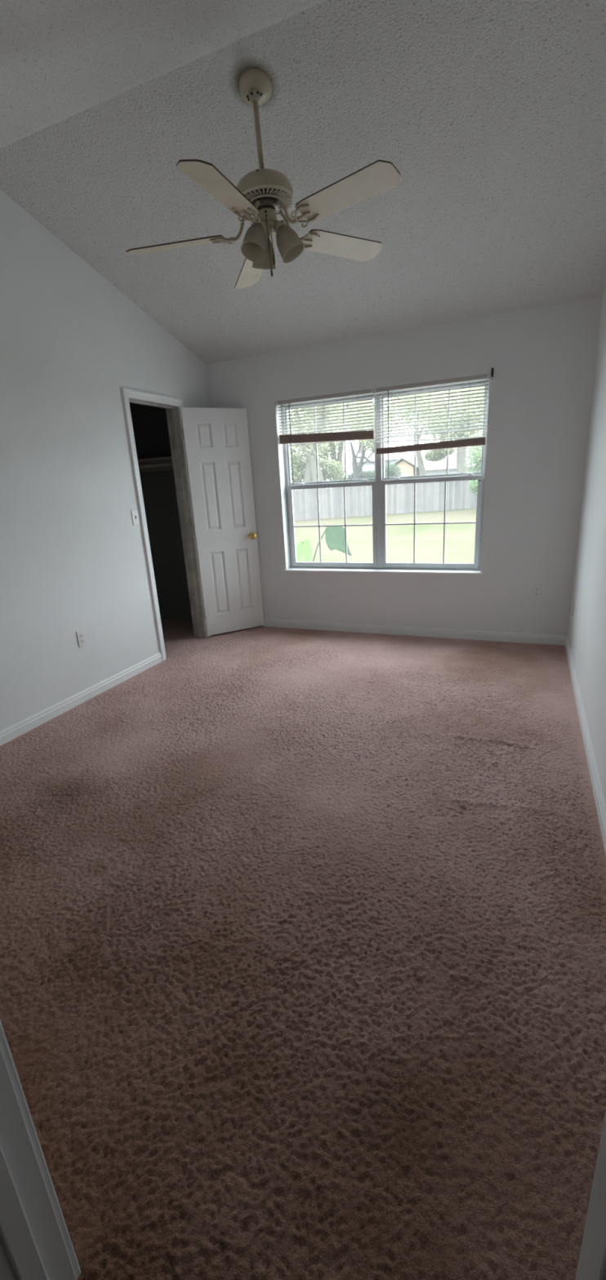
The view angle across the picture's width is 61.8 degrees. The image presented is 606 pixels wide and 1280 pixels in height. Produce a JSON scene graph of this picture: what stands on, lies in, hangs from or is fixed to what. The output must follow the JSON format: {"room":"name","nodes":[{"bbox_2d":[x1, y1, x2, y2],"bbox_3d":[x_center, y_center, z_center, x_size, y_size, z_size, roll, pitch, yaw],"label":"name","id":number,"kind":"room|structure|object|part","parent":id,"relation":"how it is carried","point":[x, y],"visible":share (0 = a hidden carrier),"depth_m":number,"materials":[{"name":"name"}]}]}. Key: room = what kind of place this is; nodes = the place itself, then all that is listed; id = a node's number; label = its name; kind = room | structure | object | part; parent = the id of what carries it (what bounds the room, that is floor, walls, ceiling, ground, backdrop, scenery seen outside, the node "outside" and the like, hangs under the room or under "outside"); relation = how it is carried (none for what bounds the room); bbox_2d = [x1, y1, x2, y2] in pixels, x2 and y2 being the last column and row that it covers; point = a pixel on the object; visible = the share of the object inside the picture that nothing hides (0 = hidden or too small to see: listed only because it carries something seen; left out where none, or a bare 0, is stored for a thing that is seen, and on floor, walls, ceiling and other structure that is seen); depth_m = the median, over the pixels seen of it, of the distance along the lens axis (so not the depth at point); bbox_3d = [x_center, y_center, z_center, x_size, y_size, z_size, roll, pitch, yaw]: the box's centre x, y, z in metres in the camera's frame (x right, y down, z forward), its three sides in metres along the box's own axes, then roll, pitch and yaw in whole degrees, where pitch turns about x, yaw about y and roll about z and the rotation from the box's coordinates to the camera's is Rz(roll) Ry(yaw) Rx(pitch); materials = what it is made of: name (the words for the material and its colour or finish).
{"room":"empty bedroom","nodes":[
{"label":"empty bedroom","id":0,"kind":"room"},
{"bbox_2d":[0,189,210,730],"bbox_3d":[-1.721,-1.015,3.082,0.130,3.164,4.263,4,19,23],"label":"wall","id":1,"kind":"structure","parent":0,"point":[73,557],"depth_m":3.31,"materials":[{"name":"paint"}]},
{"bbox_2d":[0,652,162,746],"bbox_3d":[-1.782,0.577,3.028,0.014,0.087,2.941,4,19,23],"label":"baseboard","id":2,"kind":"structure","parent":1,"relation":"attached to","point":[35,720],"depth_m":3.48,"materials":[{"name":"paint"}]},
{"bbox_2d":[75,629,87,647],"bbox_3d":[-1.536,-0.012,3.514,0.009,0.115,0.070,4,19,23],"label":"wall outlet","id":3,"kind":"object","parent":1,"relation":"attached to","point":[81,636],"visible":1,"depth_m":3.51,"materials":[{"name":"white plastic"}]},
{"bbox_2d":[130,509,139,525],"bbox_3d":[-1.292,-0.948,3.913,0.018,0.115,0.070,4,19,23],"label":"light switch","id":4,"kind":"object","parent":1,"relation":"attached to","point":[135,517],"visible":1,"depth_m":3.91,"materials":[{"name":"white plastic"}]},
{"bbox_2d":[120,387,210,661],"bbox_3d":[-1.178,-0.942,4.354,0.150,2.126,0.738,4,19,23],"label":"door frame","id":5,"kind":"structure","parent":1,"relation":"attached to","point":[171,411],"depth_m":4.40,"materials":[{"name":"paint"}]},
{"bbox_2d":[180,407,263,635],"bbox_3d":[-0.726,-1.068,4.747,0.620,2.032,0.165,-12,19,-26],"label":"door","id":6,"kind":"structure","parent":1,"relation":"in","point":[217,448],"depth_m":4.70,"materials":[{"name":"paint"}]},
{"bbox_3d":[-0.478,-0.997,4.847,0.066,0.066,0.065,-12,19,-26],"label":"knob","id":7,"kind":"part","parent":6,"relation":"part of","materials":[{"name":"gold metal"}]},
{"bbox_2d":[0,619,605,1279],"bbox_3d":[-1.019,0.794,2.318,5.500,0.034,6.273,4,19,23],"label":"floor","id":8,"kind":"structure","parent":0,"point":[302,931],"depth_m":1.54,"materials":[{"name":"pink carpet"}]},
{"bbox_2d":[0,0,605,364],"bbox_3d":[-0.249,-2.132,2.146,3.434,0.784,4.443,4,19,23],"label":"ceiling","id":9,"kind":"structure","parent":0,"point":[490,115],"depth_m":2.43,"materials":[{"name":"white paint"}]},
{"bbox_2d":[126,68,399,288],"bbox_3d":[-0.185,-2.057,2.309,1.272,0.753,1.214,-8,18,-14],"label":"ceiling fan","id":10,"kind":"object","parent":9,"relation":"hanging from","point":[263,193],"visible":1,"depth_m":2.19,"materials":[{"name":"beige metal"}]},
{"bbox_3d":[-0.591,-1.832,2.348,0.455,0.006,0.144,-5,31,5],"label":"blade","id":11,"kind":"part","parent":10,"relation":"part of","materials":[{"name":"white wood"}]},
{"bbox_3d":[-0.313,-1.725,1.936,0.144,0.006,0.455,15,25,16],"label":"blade","id":12,"kind":"part","parent":10,"relation":"part of","materials":[{"name":"white wood"}]},
{"bbox_3d":[-0.274,-1.984,2.715,0.144,0.006,0.455,-23,20,-9],"label":"blade","id":13,"kind":"part","parent":10,"relation":"part of","materials":[{"name":"white wood"}]},
{"bbox_3d":[-0.223,-1.787,2.261,0.116,0.145,0.126,2,20,23],"label":"lamp shade","id":14,"kind":"part","parent":10,"relation":"part of","materials":[{"name":"beige glass"}]},
{"bbox_3d":[-0.199,-1.865,2.272,0.065,0.048,0.065,2,20,23],"label":"lamp arm","id":15,"kind":"part","parent":10,"relation":"part of","materials":[{"name":"beige metal"}]},
{"bbox_3d":[-0.191,-1.843,2.424,0.122,0.145,0.123,2,20,23],"label":"lamp shade","id":16,"kind":"part","parent":10,"relation":"part of","materials":[{"name":"beige glass"}]},
{"bbox_2d":[242,184,293,217],"bbox_3d":[-0.171,-1.971,2.281,0.254,0.019,0.254,2,20,23],"label":"vent grille","id":17,"kind":"object","parent":10,"relation":"attached to","point":[275,193],"depth_m":2.21,"materials":[{"name":"beige metal"}]},
{"bbox_3d":[-0.154,-1.794,2.287,0.005,0.203,0.005,2,20,24],"label":"pull chain","id":18,"kind":"part","parent":10,"relation":"part of","materials":[{"name":"gold metal"}]},
{"bbox_3d":[-0.141,-1.812,2.291,0.005,0.113,0.005,2,20,23],"label":"pull chain","id":19,"kind":"part","parent":10,"relation":"part of","materials":[{"name":"silver metal"}]},
{"bbox_3d":[-0.106,-1.884,2.303,0.067,0.048,0.065,2,20,23],"label":"lamp arm","id":20,"kind":"part","parent":10,"relation":"part of","materials":[{"name":"beige metal"}]},
{"bbox_3d":[-0.057,-1.820,2.314,0.126,0.145,0.115,2,20,23],"label":"lamp shade","id":21,"kind":"part","parent":10,"relation":"part of","materials":[{"name":"beige glass"}]},
{"bbox_3d":[0.199,-1.970,2.531,0.455,0.006,0.144,-15,7,-30],"label":"blade","id":22,"kind":"part","parent":10,"relation":"part of","materials":[{"name":"white wood"}]},
{"bbox_3d":[0.175,-1.810,2.049,0.455,0.006,0.144,10,11,38],"label":"blade","id":23,"kind":"part","parent":10,"relation":"part of","materials":[{"name":"white wood"}]},
{"bbox_2d":[128,296,602,635],"bbox_3d":[-0.089,-1.156,4.832,5.084,3.309,0.212,4,19,23],"label":"wall","id":24,"kind":"structure","parent":0,"point":[542,360],"depth_m":4.11,"materials":[{"name":"paint"}]},
{"bbox_2d":[137,456,173,472],"bbox_3d":[-1.726,-1.733,5.066,1.518,0.104,0.318,4,19,23],"label":"closet shelf","id":25,"kind":"object","parent":24,"relation":"attached to","point":[160,464],"visible":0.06,"depth_m":4.89,"materials":[{"name":"grey paint"}]},
{"bbox_3d":[-1.768,-1.690,4.974,1.518,0.032,0.032,4,19,23],"label":"rod","id":26,"kind":"part","parent":25,"relation":"part of","materials":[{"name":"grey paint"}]},
{"bbox_2d":[280,378,489,575],"bbox_3d":[0.649,-1.351,4.421,1.832,1.516,0.214,4,19,23],"label":"window","id":27,"kind":"structure","parent":24,"relation":"in","point":[379,566],"depth_m":4.46,"materials":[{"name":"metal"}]},
{"bbox_2d":[275,388,374,484],"bbox_3d":[0.195,-1.749,4.422,0.887,0.706,0.058,4,19,23],"label":"window blind","id":28,"kind":"object","parent":27,"relation":"attached to","point":[359,434],"visible":0.98,"depth_m":4.36,"materials":[{"name":"white plastic"}]},
{"bbox_3d":[0.197,-1.744,4.428,0.879,0.044,0.038,4,19,23],"label":"rail","id":29,"kind":"part","parent":28,"relation":"part of","materials":[{"name":"brown wood"}]},
{"bbox_3d":[0.245,-1.764,4.534,0.867,0.710,0.026,4,19,23],"label":"sash","id":30,"kind":"part","parent":27,"relation":"part of","materials":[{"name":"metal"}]},
{"bbox_3d":[0.246,-1.416,4.594,0.811,0.008,0.014,4,19,23],"label":"lift rail","id":31,"kind":"part","parent":27,"relation":"part of","materials":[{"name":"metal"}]},
{"bbox_3d":[0.274,-1.068,4.720,0.851,0.758,0.030,4,19,23],"label":"sash","id":32,"kind":"part","parent":27,"relation":"part of","materials":[{"name":"metal"}]},
{"bbox_3d":[0.680,-0.630,4.618,1.832,0.022,0.156,4,19,23],"label":"sill","id":33,"kind":"part","parent":27,"relation":"part of","materials":[{"name":"stone"}]},
{"bbox_3d":[1.065,-1.356,4.246,0.797,0.008,0.014,4,19,23],"label":"lift rail","id":34,"kind":"part","parent":27,"relation":"part of","materials":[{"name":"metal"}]},
{"bbox_2d":[373,373,489,478],"bbox_3d":[1.014,-1.689,4.074,0.884,0.706,0.058,4,19,23],"label":"window blind","id":35,"kind":"object","parent":27,"relation":"attached to","point":[472,441],"visible":1,"depth_m":4.03,"materials":[{"name":"white plastic"}]},
{"bbox_3d":[0.733,-1.816,4.163,0.002,0.429,0.038,4,19,23],"label":"ladder cord","id":36,"kind":"part","parent":35,"relation":"part of","materials":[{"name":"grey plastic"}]},
{"bbox_3d":[1.024,-1.556,4.120,0.876,0.024,0.038,4,19,23],"label":"rail","id":37,"kind":"part","parent":35,"relation":"part of","materials":[{"name":"brown wood"}]},
{"bbox_3d":[1.287,-1.781,3.926,0.002,0.417,0.038,4,19,23],"label":"ladder cord","id":38,"kind":"part","parent":35,"relation":"part of","materials":[{"name":"white fabric"}]},
{"bbox_3d":[1.093,-1.008,4.372,0.837,0.758,0.030,4,19,23],"label":"sash","id":39,"kind":"part","parent":27,"relation":"part of","materials":[{"name":"metal"}]},
{"bbox_3d":[1.065,-1.704,4.186,0.853,0.710,0.026,4,19,23],"label":"sash","id":40,"kind":"part","parent":27,"relation":"part of","materials":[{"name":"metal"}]},
{"bbox_2d":[261,618,566,645],"bbox_3d":[0.696,-0.097,4.721,3.154,0.087,0.014,4,19,23],"label":"baseboard","id":41,"kind":"structure","parent":24,"relation":"attached to","point":[548,639],"depth_m":4.55,"materials":[{"name":"paint"}]},
{"bbox_2d":[531,584,542,598],"bbox_3d":[1.888,-0.393,4.088,0.070,0.115,0.009,4,19,23],"label":"wall outlet","id":42,"kind":"object","parent":24,"relation":"attached to","point":[536,588],"visible":1,"depth_m":4.09,"materials":[{"name":"white plastic"}]},
{"bbox_2d":[567,285,605,805],"bbox_3d":[1.295,-0.794,1.802,0.130,3.164,4.263,4,19,23],"label":"wall","id":43,"kind":"structure","parent":0,"point":[586,634],"depth_m":2.94,"materials":[{"name":"paint"}]},
{"bbox_2d":[571,599,574,615],"bbox_3d":[2.030,-0.246,3.806,0.009,0.115,0.070,4,19,23],"label":"wall outlet","id":44,"kind":"object","parent":43,"relation":"attached to","point":[573,602],"visible":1,"depth_m":3.79,"materials":[{"name":"white plastic"}]},
{"bbox_2d":[564,635,605,854],"bbox_3d":[1.333,0.615,2.319,0.014,0.087,4.123,4,19,23],"label":"baseboard","id":45,"kind":"structure","parent":43,"relation":"attached to","point":[595,781],"depth_m":2.47,"materials":[{"name":"paint"}]},
{"bbox_3d":[-1.009,-0.024,0.720,3.414,2.599,0.120,4,19,23],"label":"wall","id":46,"kind":"structure","parent":0,"visible":0},
{"bbox_2d":[0,1020,605,1279],"bbox_3d":[-0.157,0.221,0.421,0.872,2.133,0.152,4,19,23],"label":"door frame","id":47,"kind":"structure","parent":46,"relation":"attached to","point":[36,1243],"depth_m":0.79,"materials":[{"name":"paint"}]},
{"label":"outside","id":48,"kind":"structure","parent":0,"visible":0},
{"bbox_2d":[292,487,475,563],"bbox_3d":[23.919,-18.200,60.324,180.000,0.001,125.377,4,19,23],"label":"ground","id":49,"kind":"structure","parent":48,"point":[460,539],"depth_m":16.76,"materials":[{"name":"green plant"}]},
{"bbox_2d":[287,402,353,510],"bbox_3d":[0.574,-13.344,33.802,7.133,9.260,4.892,4,19,23],"label":"oak tree","id":50,"kind":"object","parent":49,"relation":"on","point":[304,470],"visible":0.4,"depth_m":33.48,"materials":[{"name":"green plant"}]},
{"bbox_2d":[287,404,358,432],"bbox_3d":[0.930,-24.126,58.264,11.076,15.222,7.705,4,19,23],"label":"tree","id":51,"kind":"object","parent":49,"relation":"on","point":[338,404],"visible":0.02,"depth_m":57.23,"materials":[{"name":"green plant"}]},
{"bbox_2d":[299,399,386,506],"bbox_3d":[3.217,-15.175,38.115,7.040,9.875,5.395,4,19,23],"label":"oak tree","id":52,"kind":"object","parent":49,"relation":"on","point":[332,446],"visible":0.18,"depth_m":37.96,"materials":[{"name":"green plant"}]},
{"bbox_2d":[339,469,390,488],"bbox_3d":[4.214,-11.575,36.612,4.244,1.367,1.899,3,19,21],"label":"bush","id":53,"kind":"object","parent":49,"relation":"on","point":[366,474],"visible":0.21,"depth_m":36.06,"materials":[{"name":"green plant"}]},
{"bbox_2d":[324,395,412,513],"bbox_3d":[3.662,-10.751,28.461,4.809,7.128,3.793,4,19,23],"label":"oak tree","id":54,"kind":"object","parent":49,"relation":"on","point":[370,444],"visible":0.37,"depth_m":28.02,"materials":[{"name":"green plant"}]},
{"bbox_2d":[346,452,406,495],"bbox_3d":[8.774,-19.019,57.948,5.200,4.680,7.700,4,19,23],"label":"house","id":55,"kind":"structure","parent":49,"relation":"on","point":[393,457],"depth_m":55.15,"materials":[{"name":"grey"}]},
{"bbox_2d":[351,400,404,453],"bbox_3d":[8.675,-30.295,75.623,12.797,15.791,7.700,4,19,23],"label":"tree","id":56,"kind":"object","parent":49,"relation":"on","point":[389,428],"visible":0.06,"depth_m":74.62,"materials":[{"name":"green plant"}]},
{"bbox_2d":[292,480,476,520],"bbox_3d":[4.016,-7.494,26.930,26.246,1.690,0.160,-6,17,-8],"label":"fence","id":57,"kind":"object","parent":49,"relation":"on","point":[400,497],"visible":0.15,"depth_m":26.91,"materials":[{"name":"grey wood"}]},
{"bbox_2d":[384,462,401,477],"bbox_3d":[6.740,-12.943,39.641,2.033,1.826,1.847,4,19,23],"label":"round bush","id":58,"kind":"object","parent":49,"relation":"on","point":[392,471],"visible":0.38,"depth_m":39.23,"materials":[{"name":"green plant"}]},
{"bbox_2d":[386,457,423,476],"bbox_3d":[11.562,-17.434,53.904,3.111,3.749,9.300,4,19,23],"label":"house","id":59,"kind":"structure","parent":49,"relation":"on","point":[406,464],"depth_m":49.89,"materials":[{"name":"brown"}]},
{"bbox_2d":[368,388,484,495],"bbox_3d":[8.555,-13.735,34.292,8.484,8.800,5.666,4,19,23],"label":"oak tree","id":60,"kind":"object","parent":49,"relation":"on","point":[437,455],"visible":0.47,"depth_m":33.44,"materials":[{"name":"green plant"}]},
{"bbox_2d":[395,390,483,452],"bbox_3d":[16.718,-24.276,60.303,11.817,12.510,7.656,4,19,23],"label":"tree","id":61,"kind":"object","parent":49,"relation":"on","point":[471,435],"visible":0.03,"depth_m":59.99,"materials":[{"name":"green plant"}]},
{"bbox_2d":[411,386,484,498],"bbox_3d":[9.631,-11.765,28.590,6.687,8.314,5.688,4,19,23],"label":"oak tree","id":62,"kind":"object","parent":49,"relation":"on","point":[461,467],"visible":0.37,"depth_m":27.96,"materials":[{"name":"green plant"}]},
{"bbox_2d":[422,451,481,495],"bbox_3d":[14.869,-16.383,49.733,5.336,3.853,8.000,4,19,23],"label":"house","id":63,"kind":"structure","parent":49,"relation":"on","point":[437,467],"depth_m":47.15,"materials":[{"name":"grey"}]},
{"bbox_2d":[464,429,482,495],"bbox_3d":[8.788,-8.066,24.259,1.985,3.938,1.724,-3,17,1],"label":"leafy shrub","id":64,"kind":"object","parent":49,"relation":"on","point":[477,457],"visible":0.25,"depth_m":24.09,"materials":[{"name":"green plant"}]},
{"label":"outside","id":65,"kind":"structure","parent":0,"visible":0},
{"bbox_3d":[2.292,-0.363,7.351,22.000,0.130,5.577,4,19,23],"label":"patio","id":66,"kind":"object","parent":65,"visible":0},
{"bbox_2d":[296,526,351,561],"bbox_3d":[0.237,-0.531,5.675,0.644,1.481,0.108,5,19,24],"label":"leaf plant","id":67,"kind":"object","parent":66,"relation":"on","point":[335,536],"visible":0.6,"depth_m":5.45,"materials":[{"name":"green plant"}]},
{"bbox_3d":[0.153,-0.535,5.741,0.423,1.458,0.023,7,20,30],"label":"stem","id":68,"kind":"part","parent":67,"relation":"part of","materials":[{"name":"green plant"}]}
]}

